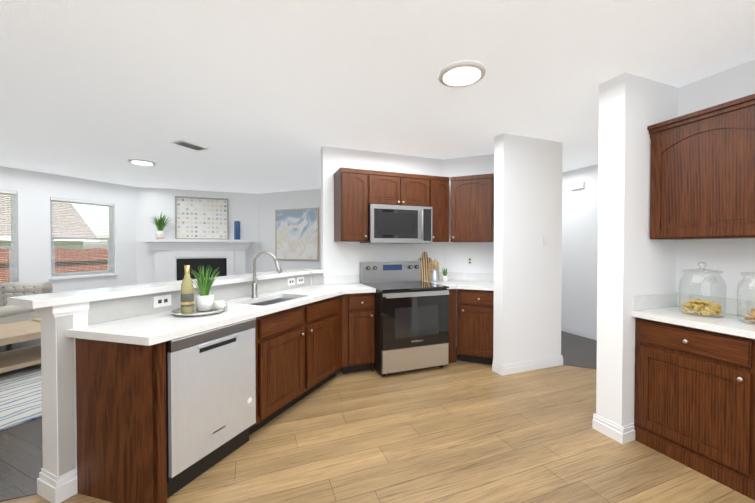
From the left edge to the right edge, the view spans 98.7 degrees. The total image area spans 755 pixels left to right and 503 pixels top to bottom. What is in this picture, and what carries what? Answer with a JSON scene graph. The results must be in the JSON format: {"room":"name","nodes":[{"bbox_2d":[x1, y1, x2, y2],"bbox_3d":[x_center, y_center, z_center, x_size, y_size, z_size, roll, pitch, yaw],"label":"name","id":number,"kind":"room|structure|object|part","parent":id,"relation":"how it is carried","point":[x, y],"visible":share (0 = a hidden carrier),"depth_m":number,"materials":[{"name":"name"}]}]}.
{"room":"kitchen","nodes":[
{"label":"kitchen","id":0,"kind":"room"},
{"bbox_2d":[0,166,136,292],"bbox_3d":[-5.965,0.024,4.090,0.160,2.550,5.300,0,1,24],"label":"wall","id":1,"kind":"structure","parent":0,"point":[35,190],"depth_m":5.32,"materials":[{"name":"white paint"}]},
{"bbox_2d":[0,193,17,281],"bbox_3d":[-5.710,-0.023,4.557,0.145,1.770,0.980,0,1,24],"label":"window","id":2,"kind":"structure","parent":1,"relation":"in","point":[13,261],"depth_m":4.95,"materials":[{"name":"white"}]},
{"bbox_2d":[0,190,16,281],"bbox_3d":[-5.699,-0.059,4.551,0.040,1.694,0.900,0,1,24],"label":"window blinds","id":3,"kind":"object","parent":2,"relation":"attached to","point":[5,196],"visible":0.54,"depth_m":4.87,"materials":[{"name":"white"}]},
{"bbox_2d":[49,200,117,282],"bbox_3d":[-5.186,-0.195,5.733,0.145,1.400,0.980,0,1,24],"label":"window","id":4,"kind":"structure","parent":1,"relation":"in","point":[76,278],"depth_m":5.74,"materials":[{"name":"white"}]},
{"bbox_2d":[50,197,113,277],"bbox_3d":[-5.175,-0.231,5.728,0.040,1.324,0.900,0,1,24],"label":"window blinds","id":5,"kind":"object","parent":4,"relation":"attached to","point":[80,202],"visible":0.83,"depth_m":5.68,"materials":[{"name":"white"}]},
{"bbox_2d":[136,187,258,283],"bbox_3d":[-3.822,-0.017,6.947,2.410,2.550,0.160,0,1,-21],"label":"wall","id":6,"kind":"structure","parent":0,"point":[243,208],"depth_m":6.68,"materials":[{"name":"white paint"}]},
{"bbox_2d":[259,188,320,272],"bbox_3d":[-0.682,-0.010,6.479,4.300,2.550,0.195,0,1,24],"label":"wall","id":7,"kind":"structure","parent":0,"point":[270,204],"depth_m":6.91,"materials":[{"name":"white paint"}]},
{"bbox_3d":[-1.709,-0.360,6.847,1.059,1.039,0.022,0,1,24],"label":"canvas painting","id":8,"kind":"part","parent":7,"relation":"part of"},
{"bbox_3d":[-1.709,-0.360,6.848,1.100,1.080,0.044,0,1,24],"label":"framed painting","id":9,"kind":"part","parent":7,"relation":"part of"},
{"bbox_2d":[0,331,754,502],"bbox_3d":[-1.509,1.371,2.359,11.200,0.104,11.100,0,1,-21],"label":"floor","id":10,"kind":"structure","parent":0,"point":[457,431],"depth_m":2.15,"materials":[{"name":"wood"}]},
{"bbox_2d":[0,364,41,430],"bbox_3d":[-3.892,1.306,2.886,2.460,0.010,2.950,0,1,24],"label":"living room rug","id":11,"kind":"object","parent":10,"relation":"on","point":[20,395],"visible":0.17,"depth_m":2.91,"materials":[{"name":"white fabric"}]},
{"bbox_2d":[0,320,40,372],"bbox_3d":[-4.109,1.075,3.308,0.840,0.440,1.550,0,1,24],"label":"coffee table","id":12,"kind":"object","parent":11,"relation":"on","point":[12,333],"depth_m":3.49,"materials":[{"name":"brown wood"}]},
{"bbox_2d":[31,318,40,321],"bbox_3d":[-4.093,0.834,4.003,0.220,0.020,0.180,0,1,24],"label":"books","id":13,"kind":"object","parent":12,"relation":"on","point":[37,319],"visible":0.36,"depth_m":3.94,"materials":[{"name":"beige paper"}]},
{"bbox_2d":[0,282,52,352],"bbox_3d":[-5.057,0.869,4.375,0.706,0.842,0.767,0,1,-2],"label":"sofa","id":14,"kind":"object","parent":10,"relation":"on","point":[10,314],"visible":0.56,"depth_m":4.58,"materials":[{"name":"beige fabric"}]},
{"bbox_2d":[34,302,88,502],"bbox_3d":[-1.748,0.806,1.807,0.196,1.050,0.158,0,1,24],"label":"post","id":15,"kind":"object","parent":10,"relation":"on","point":[57,481],"visible":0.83,"depth_m":1.75,"materials":[{"name":"white painted wood"}]},
{"bbox_2d":[76,315,263,502],"bbox_3d":[-1.250,0.893,2.042,0.560,0.868,0.807,0,1,24],"label":"base cabinet","id":16,"kind":"object","parent":10,"relation":"on","point":[121,423],"depth_m":1.71,"materials":[{"name":"brown wood"}]},
{"bbox_2d":[66,283,375,345],"bbox_3d":[-0.773,0.427,2.802,0.838,0.040,2.664,0,1,24],"label":"countertop","id":17,"kind":"structure","parent":16,"relation":"on","point":[153,328],"depth_m":2.00,"materials":[{"name":"white stone"}]},
{"bbox_2d":[169,303,226,316],"bbox_3d":[-1.213,0.398,2.219,0.340,0.032,0.408,0,1,24],"label":"round tray","id":18,"kind":"object","parent":17,"relation":"on","point":[176,311],"visible":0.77,"depth_m":2.14,"materials":[{"name":"silver metal"}]},
{"bbox_2d":[181,265,193,313],"bbox_3d":[-1.256,0.249,2.143,0.077,0.316,0.077,0,1,24],"label":"wine bottle","id":19,"kind":"object","parent":18,"relation":"on","point":[187,296],"visible":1,"depth_m":2.12,"materials":[{"name":"yellow glass"}]},
{"bbox_2d":[191,266,223,310],"bbox_3d":[-1.195,0.246,2.240,0.251,0.318,0.272,0,1,-21],"label":"potted plant","id":20,"kind":"object","parent":18,"relation":"on","point":[204,298],"visible":1,"depth_m":2.22,"materials":[{"name":"green plant"}]},
{"bbox_2d":[214,300,225,310],"bbox_3d":[-1.086,0.375,2.244,0.094,0.060,0.072,0,1,24],"label":"cup","id":21,"kind":"object","parent":18,"relation":"on","point":[220,305],"visible":0.96,"depth_m":2.22,"materials":[{"name":"white ceramic"}]},
{"bbox_2d":[251,251,281,297],"bbox_3d":[-0.988,0.201,2.877,0.256,0.407,0.151,0,1,24],"label":"faucet","id":22,"kind":"object","parent":17,"relation":"on","point":[254,284],"visible":1,"depth_m":2.86,"materials":[{"name":"silver metal"}]},
{"bbox_2d":[250,298,293,305],"bbox_3d":[-0.889,0.534,2.788,0.354,0.173,0.604,0,1,24],"label":"sink","id":23,"kind":"object","parent":17,"relation":"in","point":[269,302],"visible":0.08,"depth_m":3.01,"materials":[{"name":"silver metal"}]},
{"bbox_2d":[154,249,245,282],"bbox_3d":[-3.628,0.612,6.703,1.870,1.300,0.449,0,1,-21],"label":"fireplace","id":24,"kind":"object","parent":10,"relation":"on","point":[169,265],"visible":0.52,"depth_m":6.67,"materials":[{"name":"white paint"}]},
{"bbox_2d":[142,239,253,249],"bbox_3d":[-3.648,-0.144,6.744,2.010,0.209,0.339,0,1,-21],"label":"mantel shelf","id":25,"kind":"object","parent":24,"relation":"on","point":[187,244],"visible":1,"depth_m":6.61,"materials":[{"name":"white wood"}]},
{"bbox_2d":[148,211,174,238],"bbox_3d":[-4.260,-0.518,6.356,0.581,0.546,0.473,0,1,-21],"label":"potted plant","id":26,"kind":"object","parent":25,"relation":"on","point":[160,223],"visible":0.98,"depth_m":6.38,"materials":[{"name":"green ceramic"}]},
{"bbox_2d":[175,196,228,239],"bbox_3d":[-3.700,-0.697,6.858,1.000,0.888,0.045,0,1,-21],"label":"framed picture","id":27,"kind":"object","parent":25,"relation":"on","point":[201,218],"depth_m":6.85},
{"bbox_3d":[-3.700,-0.697,6.858,1.000,0.888,0.045,0,1,-21],"label":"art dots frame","id":28,"kind":"part","parent":27,"relation":"part of","materials":[{"name":"white paper"}]},
{"bbox_2d":[234,221,239,239],"bbox_3d":[-3.022,-0.454,6.991,0.124,0.400,0.124,0,1,-21],"label":"vase","id":29,"kind":"object","parent":25,"relation":"on","point":[236,230],"visible":0.88,"depth_m":6.94,"materials":[{"name":"blue"}]},
{"bbox_2d":[166,318,255,497],"bbox_3d":[-1.209,0.894,2.088,0.549,0.866,0.592,0,1,24],"label":"dishwasher","id":30,"kind":"object","parent":10,"relation":"on","point":[210,397],"visible":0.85,"depth_m":1.91,"materials":[{"name":"silver metal"}]},
{"bbox_2d":[264,295,341,424],"bbox_3d":[-0.856,0.880,2.929,0.560,0.868,1.216,0,1,24],"label":"base cabinet","id":31,"kind":"object","parent":10,"relation":"on","point":[303,343],"depth_m":2.71,"materials":[{"name":"brown wood"}]},
{"bbox_2d":[342,292,374,373],"bbox_3d":[-0.289,0.870,3.678,0.365,0.869,0.596,0,1,-21],"label":"base cabinet","id":32,"kind":"object","parent":10,"relation":"on","point":[358,332],"visible":0.96,"depth_m":3.43,"materials":[{"name":"brown wood"}]},
{"bbox_2d":[360,261,448,375],"bbox_3d":[0.295,0.718,3.788,0.800,1.170,0.800,0,1,-21],"label":"range","id":33,"kind":"object","parent":10,"relation":"on","point":[411,320],"visible":0.96,"depth_m":3.48,"materials":[{"name":"silver metal"}]},
{"bbox_2d":[447,289,455,362],"bbox_3d":[0.831,0.868,3.788,0.190,0.869,0.020,0,1,-21],"label":"cabinet filler","id":34,"kind":"object","parent":10,"relation":"on","point":[452,331],"visible":0.36,"depth_m":3.79,"materials":[{"name":"brown wood"}]},
{"bbox_2d":[457,289,493,364],"bbox_3d":[1.205,0.868,3.822,0.485,0.869,0.348,0,1,24],"label":"base cabinet","id":35,"kind":"object","parent":10,"relation":"on","point":[475,310],"visible":0.83,"depth_m":3.71,"materials":[{"name":"brown wood"}]},
{"bbox_2d":[424,280,493,290],"bbox_3d":[1.336,0.408,4.099,1.364,0.040,0.967,0,1,-21],"label":"countertop","id":36,"kind":"structure","parent":35,"relation":"on","point":[471,285],"depth_m":3.85,"materials":[{"name":"white stone"}]},
{"bbox_2d":[418,252,431,280],"bbox_3d":[0.634,0.193,4.292,0.200,0.385,0.058,0,1,-21],"label":"cutting board","id":37,"kind":"object","parent":36,"relation":"on","point":[424,259],"visible":0.67,"depth_m":4.28,"materials":[{"name":"brown wood"}]},
{"bbox_2d":[428,262,438,280],"bbox_3d":[0.741,0.260,4.292,0.160,0.250,0.044,0,1,-21],"label":"cutting board","id":38,"kind":"object","parent":36,"relation":"on","point":[429,270],"visible":0.52,"depth_m":4.27,"materials":[{"name":"brown wood"}]},
{"bbox_2d":[431,259,437,281],"bbox_3d":[0.737,0.240,4.198,0.093,0.292,0.088,0,1,-21],"label":"utensil crock","id":39,"kind":"object","parent":36,"relation":"on","point":[434,275],"visible":1,"depth_m":4.17,"materials":[{"name":"silver metal"}]},
{"bbox_2d":[442,267,447,280],"bbox_3d":[0.884,0.291,4.238,0.127,0.189,0.095,0,1,-21],"label":"potted plant","id":40,"kind":"object","parent":36,"relation":"on","point":[444,276],"visible":1,"depth_m":4.21,"materials":[{"name":"white ceramic"}]},
{"bbox_2d":[634,317,754,499],"bbox_3d":[2.237,0.896,1.815,0.488,0.868,1.188,0,1,-21],"label":"base cabinet","id":41,"kind":"object","parent":10,"relation":"on","point":[694,403],"visible":1,"depth_m":1.93,"materials":[{"name":"brown wood"}]},
{"bbox_2d":[632,306,754,338],"bbox_3d":[2.364,0.446,1.450,0.508,0.040,1.948,0,1,-21],"label":"countertop","id":42,"kind":"structure","parent":41,"relation":"on","point":[730,324],"depth_m":2.00,"materials":[{"name":"white stone"}]},
{"bbox_2d":[679,262,725,316],"bbox_3d":[2.137,0.243,2.138,0.220,0.347,0.220,0,1,-21],"label":"pasta jar","id":43,"kind":"object","parent":42,"relation":"on","point":[700,307],"visible":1,"depth_m":2.12,"materials":[{"name":"clear glass"}]},
{"bbox_2d":[736,272,754,324],"bbox_3d":[2.247,0.246,1.880,0.220,0.346,0.220,0,1,-21],"label":"jar","id":44,"kind":"object","parent":42,"relation":"on","point":[751,318],"visible":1,"depth_m":1.92,"materials":[{"name":"clear glass"}]},
{"bbox_2d":[0,0,754,193],"bbox_3d":[-1.509,-1.277,2.322,11.200,0.100,11.100,0,1,-21],"label":"ceiling","id":45,"kind":"structure","parent":0,"point":[261,96],"depth_m":2.26,"materials":[{"name":"white paint"}]},
{"bbox_2d":[128,159,155,165],"bbox_3d":[-3.297,-1.247,4.549,0.316,0.022,0.316,0,1,-21],"label":"recessed light","id":46,"kind":"object","parent":45,"relation":"in","point":[142,162],"visible":1,"depth_m":4.51,"materials":[{"name":"white plastic"}]},
{"bbox_2d":[171,140,207,150],"bbox_3d":[-2.197,-1.241,3.804,0.180,0.013,0.340,0,1,24],"label":"ceiling vent","id":47,"kind":"object","parent":45,"relation":"in","point":[183,143],"visible":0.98,"depth_m":3.78,"materials":[{"name":"white plastic"}]},
{"bbox_2d":[438,61,485,86],"bbox_3d":[0.581,-1.214,2.237,0.316,0.022,0.316,0,1,-21],"label":"recessed light","id":48,"kind":"object","parent":45,"relation":"in","point":[462,74],"visible":0.96,"depth_m":2.20,"materials":[{"name":"white plastic"}]},
{"bbox_2d":[321,146,493,346],"bbox_3d":[0.765,0.025,3.949,2.700,2.550,1.090,0,1,-21],"label":"wall","id":49,"kind":"structure","parent":0,"point":[342,258],"depth_m":4.17,"materials":[{"name":"white paint"}]},
{"bbox_2d":[334,167,369,241],"bbox_3d":[-0.313,-0.517,3.788,0.317,0.800,0.338,0,1,-21],"label":"upper cabinet","id":50,"kind":"object","parent":49,"relation":"attached to","point":[357,192],"depth_m":3.64,"materials":[{"name":"brown wood"}]},
{"bbox_2d":[323,272,442,283],"bbox_3d":[0.126,0.336,4.144,1.643,0.101,0.012,0,1,-21],"label":"backsplash","id":51,"kind":"structure","parent":49,"relation":"attached to","point":[341,279],"depth_m":3.93,"materials":[{"name":"white stone"}]},
{"bbox_2d":[370,171,429,206],"bbox_3d":[0.211,-0.730,3.986,0.794,0.380,0.338,0,1,-21],"label":"upper cabinet","id":52,"kind":"object","parent":49,"relation":"attached to","point":[386,188],"depth_m":3.82,"materials":[{"name":"brown wood"}]},
{"bbox_2d":[360,204,431,243],"bbox_3d":[0.230,-0.318,3.942,0.794,0.438,0.442,0,1,-21],"label":"microwave","id":53,"kind":"object","parent":52,"relation":"attached to","point":[395,224],"visible":0.94,"depth_m":3.76,"materials":[{"name":"silver metal"}]},
{"bbox_2d":[430,176,449,241],"bbox_3d":[0.716,-0.523,4.184,0.277,0.800,0.338,0,1,-21],"label":"upper cabinet","id":54,"kind":"object","parent":49,"relation":"attached to","point":[439,186],"depth_m":4.03,"materials":[{"name":"brown wood"}]},
{"bbox_2d":[446,272,493,281],"bbox_3d":[1.487,0.336,4.177,1.300,0.101,0.012,0,1,24],"label":"backsplash","id":55,"kind":"structure","parent":49,"relation":"attached to","point":[471,276],"depth_m":4.28,"materials":[{"name":"white stone"}]},
{"bbox_2d":[467,256,472,265],"bbox_3d":[1.223,0.126,4.295,0.075,0.118,0.008,0,1,24],"label":"outlet","id":56,"kind":"object","parent":49,"relation":"attached to","point":[469,260],"visible":1,"depth_m":4.29,"materials":[{"name":"white plastic"}]},
{"bbox_2d":[450,173,493,241],"bbox_3d":[1.203,-0.528,4.101,0.508,0.812,0.348,0,1,24],"label":"upper cabinet","id":57,"kind":"object","parent":49,"relation":"attached to","point":[472,208],"visible":1,"depth_m":3.96,"materials":[{"name":"brown wood"}]},
{"bbox_2d":[493,133,562,364],"bbox_3d":[1.694,0.030,3.636,0.850,2.550,0.140,0,1,-21],"label":"wall","id":58,"kind":"structure","parent":0,"point":[528,172],"depth_m":3.54,"materials":[{"name":"white paint"}]},
{"bbox_2d":[500,355,562,375],"bbox_3d":[1.722,1.251,3.581,0.882,0.110,0.016,0,1,-21],"label":"baseboard","id":59,"kind":"structure","parent":58,"relation":"attached to","point":[517,367],"depth_m":3.56,"materials":[{"name":"white wood"}]},
{"bbox_2d":[543,236,548,246],"bbox_3d":[1.882,-0.114,3.627,0.075,0.118,0.008,0,1,-21],"label":"switch","id":60,"kind":"object","parent":58,"relation":"attached to","point":[545,241],"visible":1,"depth_m":3.62,"materials":[{"name":"white plastic"}]},
{"bbox_2d":[561,164,597,332],"bbox_3d":[3.200,0.013,4.804,0.120,2.550,6.320,0,1,-21],"label":"wall","id":61,"kind":"structure","parent":0,"point":[579,254],"depth_m":4.93,"materials":[{"name":"white paint"}]},
{"bbox_2d":[562,181,584,191],"bbox_3d":[3.014,-1.003,5.056,0.034,0.095,0.430,0,1,-21],"label":"door chime","id":62,"kind":"object","parent":61,"relation":"attached to","point":[578,185],"visible":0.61,"depth_m":4.95,"materials":[{"name":"white plastic"}]},
{"bbox_2d":[561,324,596,339],"bbox_3d":[3.158,1.234,4.741,0.016,0.110,6.200,0,1,-21],"label":"baseboard","id":63,"kind":"structure","parent":61,"relation":"attached to","point":[580,332],"depth_m":4.94,"materials":[{"name":"white wood"}]},
{"bbox_2d":[596,72,677,426],"bbox_3d":[1.997,0.047,2.446,0.720,2.550,0.180,0,1,-21],"label":"wall","id":64,"kind":"structure","parent":0,"point":[634,259],"depth_m":2.30,"materials":[{"name":"white paint"}]},
{"bbox_2d":[592,413,616,430],"bbox_3d":[1.898,1.266,2.530,0.616,0.110,0.016,0,1,-21],"label":"baseboard","id":65,"kind":"structure","parent":64,"relation":"attached to","point":[598,422],"depth_m":2.38,"materials":[{"name":"white wood"}]},
{"bbox_2d":[676,59,754,300],"bbox_3d":[3.063,0.074,0.509,0.120,2.550,4.200,0,1,-21],"label":"wall","id":66,"kind":"structure","parent":0,"point":[732,259],"depth_m":2.23,"materials":[{"name":"white paint"}]},
{"bbox_2d":[632,293,754,315],"bbox_3d":[2.364,0.374,1.449,0.508,0.101,1.948,0,1,-21],"label":"backsplash","id":67,"kind":"structure","parent":66,"relation":"attached to","point":[646,302],"depth_m":2.29,"materials":[{"name":"white stone"}]},
{"bbox_2d":[647,94,754,239],"bbox_3d":[2.298,-0.480,1.808,0.366,0.802,1.208,0,1,-21],"label":"upper cabinet","id":68,"kind":"object","parent":66,"relation":"attached to","point":[702,183],"visible":1,"depth_m":2.03,"materials":[{"name":"brown wood"}]},
{"bbox_3d":[-1.218,0.790,2.896,1.766,1.050,1.632,0,1,-21],"label":"wall","id":69,"kind":"structure","parent":0,"visible":0},
{"bbox_2d":[7,268,323,308],"bbox_3d":[-1.252,0.246,2.844,0.379,0.039,2.635,0,1,24],"label":"bar","id":70,"kind":"object","parent":69,"relation":"on","point":[53,299],"visible":0.96,"depth_m":2.02,"materials":[{"name":"white stone"}]},
{"bbox_2d":[88,274,310,324],"bbox_3d":[-1.218,0.337,2.820,0.010,0.138,2.133,0,1,24],"label":"backsplash","id":71,"kind":"structure","parent":69,"relation":"attached to","point":[105,310],"depth_m":2.23,"materials":[{"name":"stone"}]},
{"bbox_2d":[153,294,170,307],"bbox_3d":[-1.473,0.340,2.225,0.008,0.075,0.118,0,1,24],"label":"outlet","id":72,"kind":"object","parent":71,"relation":"attached to","point":[161,301],"depth_m":2.22,"materials":[{"name":"white plastic"}]},
{"bbox_2d":[287,278,294,285],"bbox_3d":[-0.921,0.322,3.467,0.008,0.075,0.118,0,1,24],"label":"outlet","id":73,"kind":"object","parent":71,"relation":"attached to","point":[290,281],"depth_m":3.45,"materials":[{"name":"white plastic"}]},
{"bbox_2d":[297,276,303,283],"bbox_3d":[-0.856,0.320,3.613,0.008,0.075,0.118,0,1,24],"label":"outlet","id":74,"kind":"object","parent":71,"relation":"attached to","point":[300,280],"depth_m":3.61,"materials":[{"name":"white plastic"}]},
{"bbox_2d":[312,273,322,284],"bbox_3d":[-0.707,0.322,3.826,0.138,0.138,0.010,0,1,-21],"label":"backsplash","id":75,"kind":"structure","parent":69,"relation":"attached to","point":[317,278],"depth_m":3.82,"materials":[{"name":"stone"}]},
{"label":"outside","id":76,"kind":"structure","parent":0,"visible":0},
{"bbox_3d":[-13.218,1.575,7.502,15.830,0.050,17.000,0,1,24],"label":"ground","id":77,"kind":"structure","parent":76,"visible":0},
{"bbox_2d":[0,194,98,247],"bbox_3d":[-18.144,-0.580,9.661,5.850,4.200,13.800,0,1,24],"label":"house","id":78,"kind":"structure","parent":77,"relation":"on","point":[9,236],"depth_m":14.22,"materials":[{"name":"beige"}]},
{"bbox_2d":[0,249,107,283],"bbox_3d":[-10.029,0.756,6.048,0.070,1.630,15.045,0,1,24],"label":"fence","id":79,"kind":"object","parent":77,"relation":"on","point":[3,273],"visible":0.02,"depth_m":9.23,"materials":[{"name":"red brick"}]}
]}

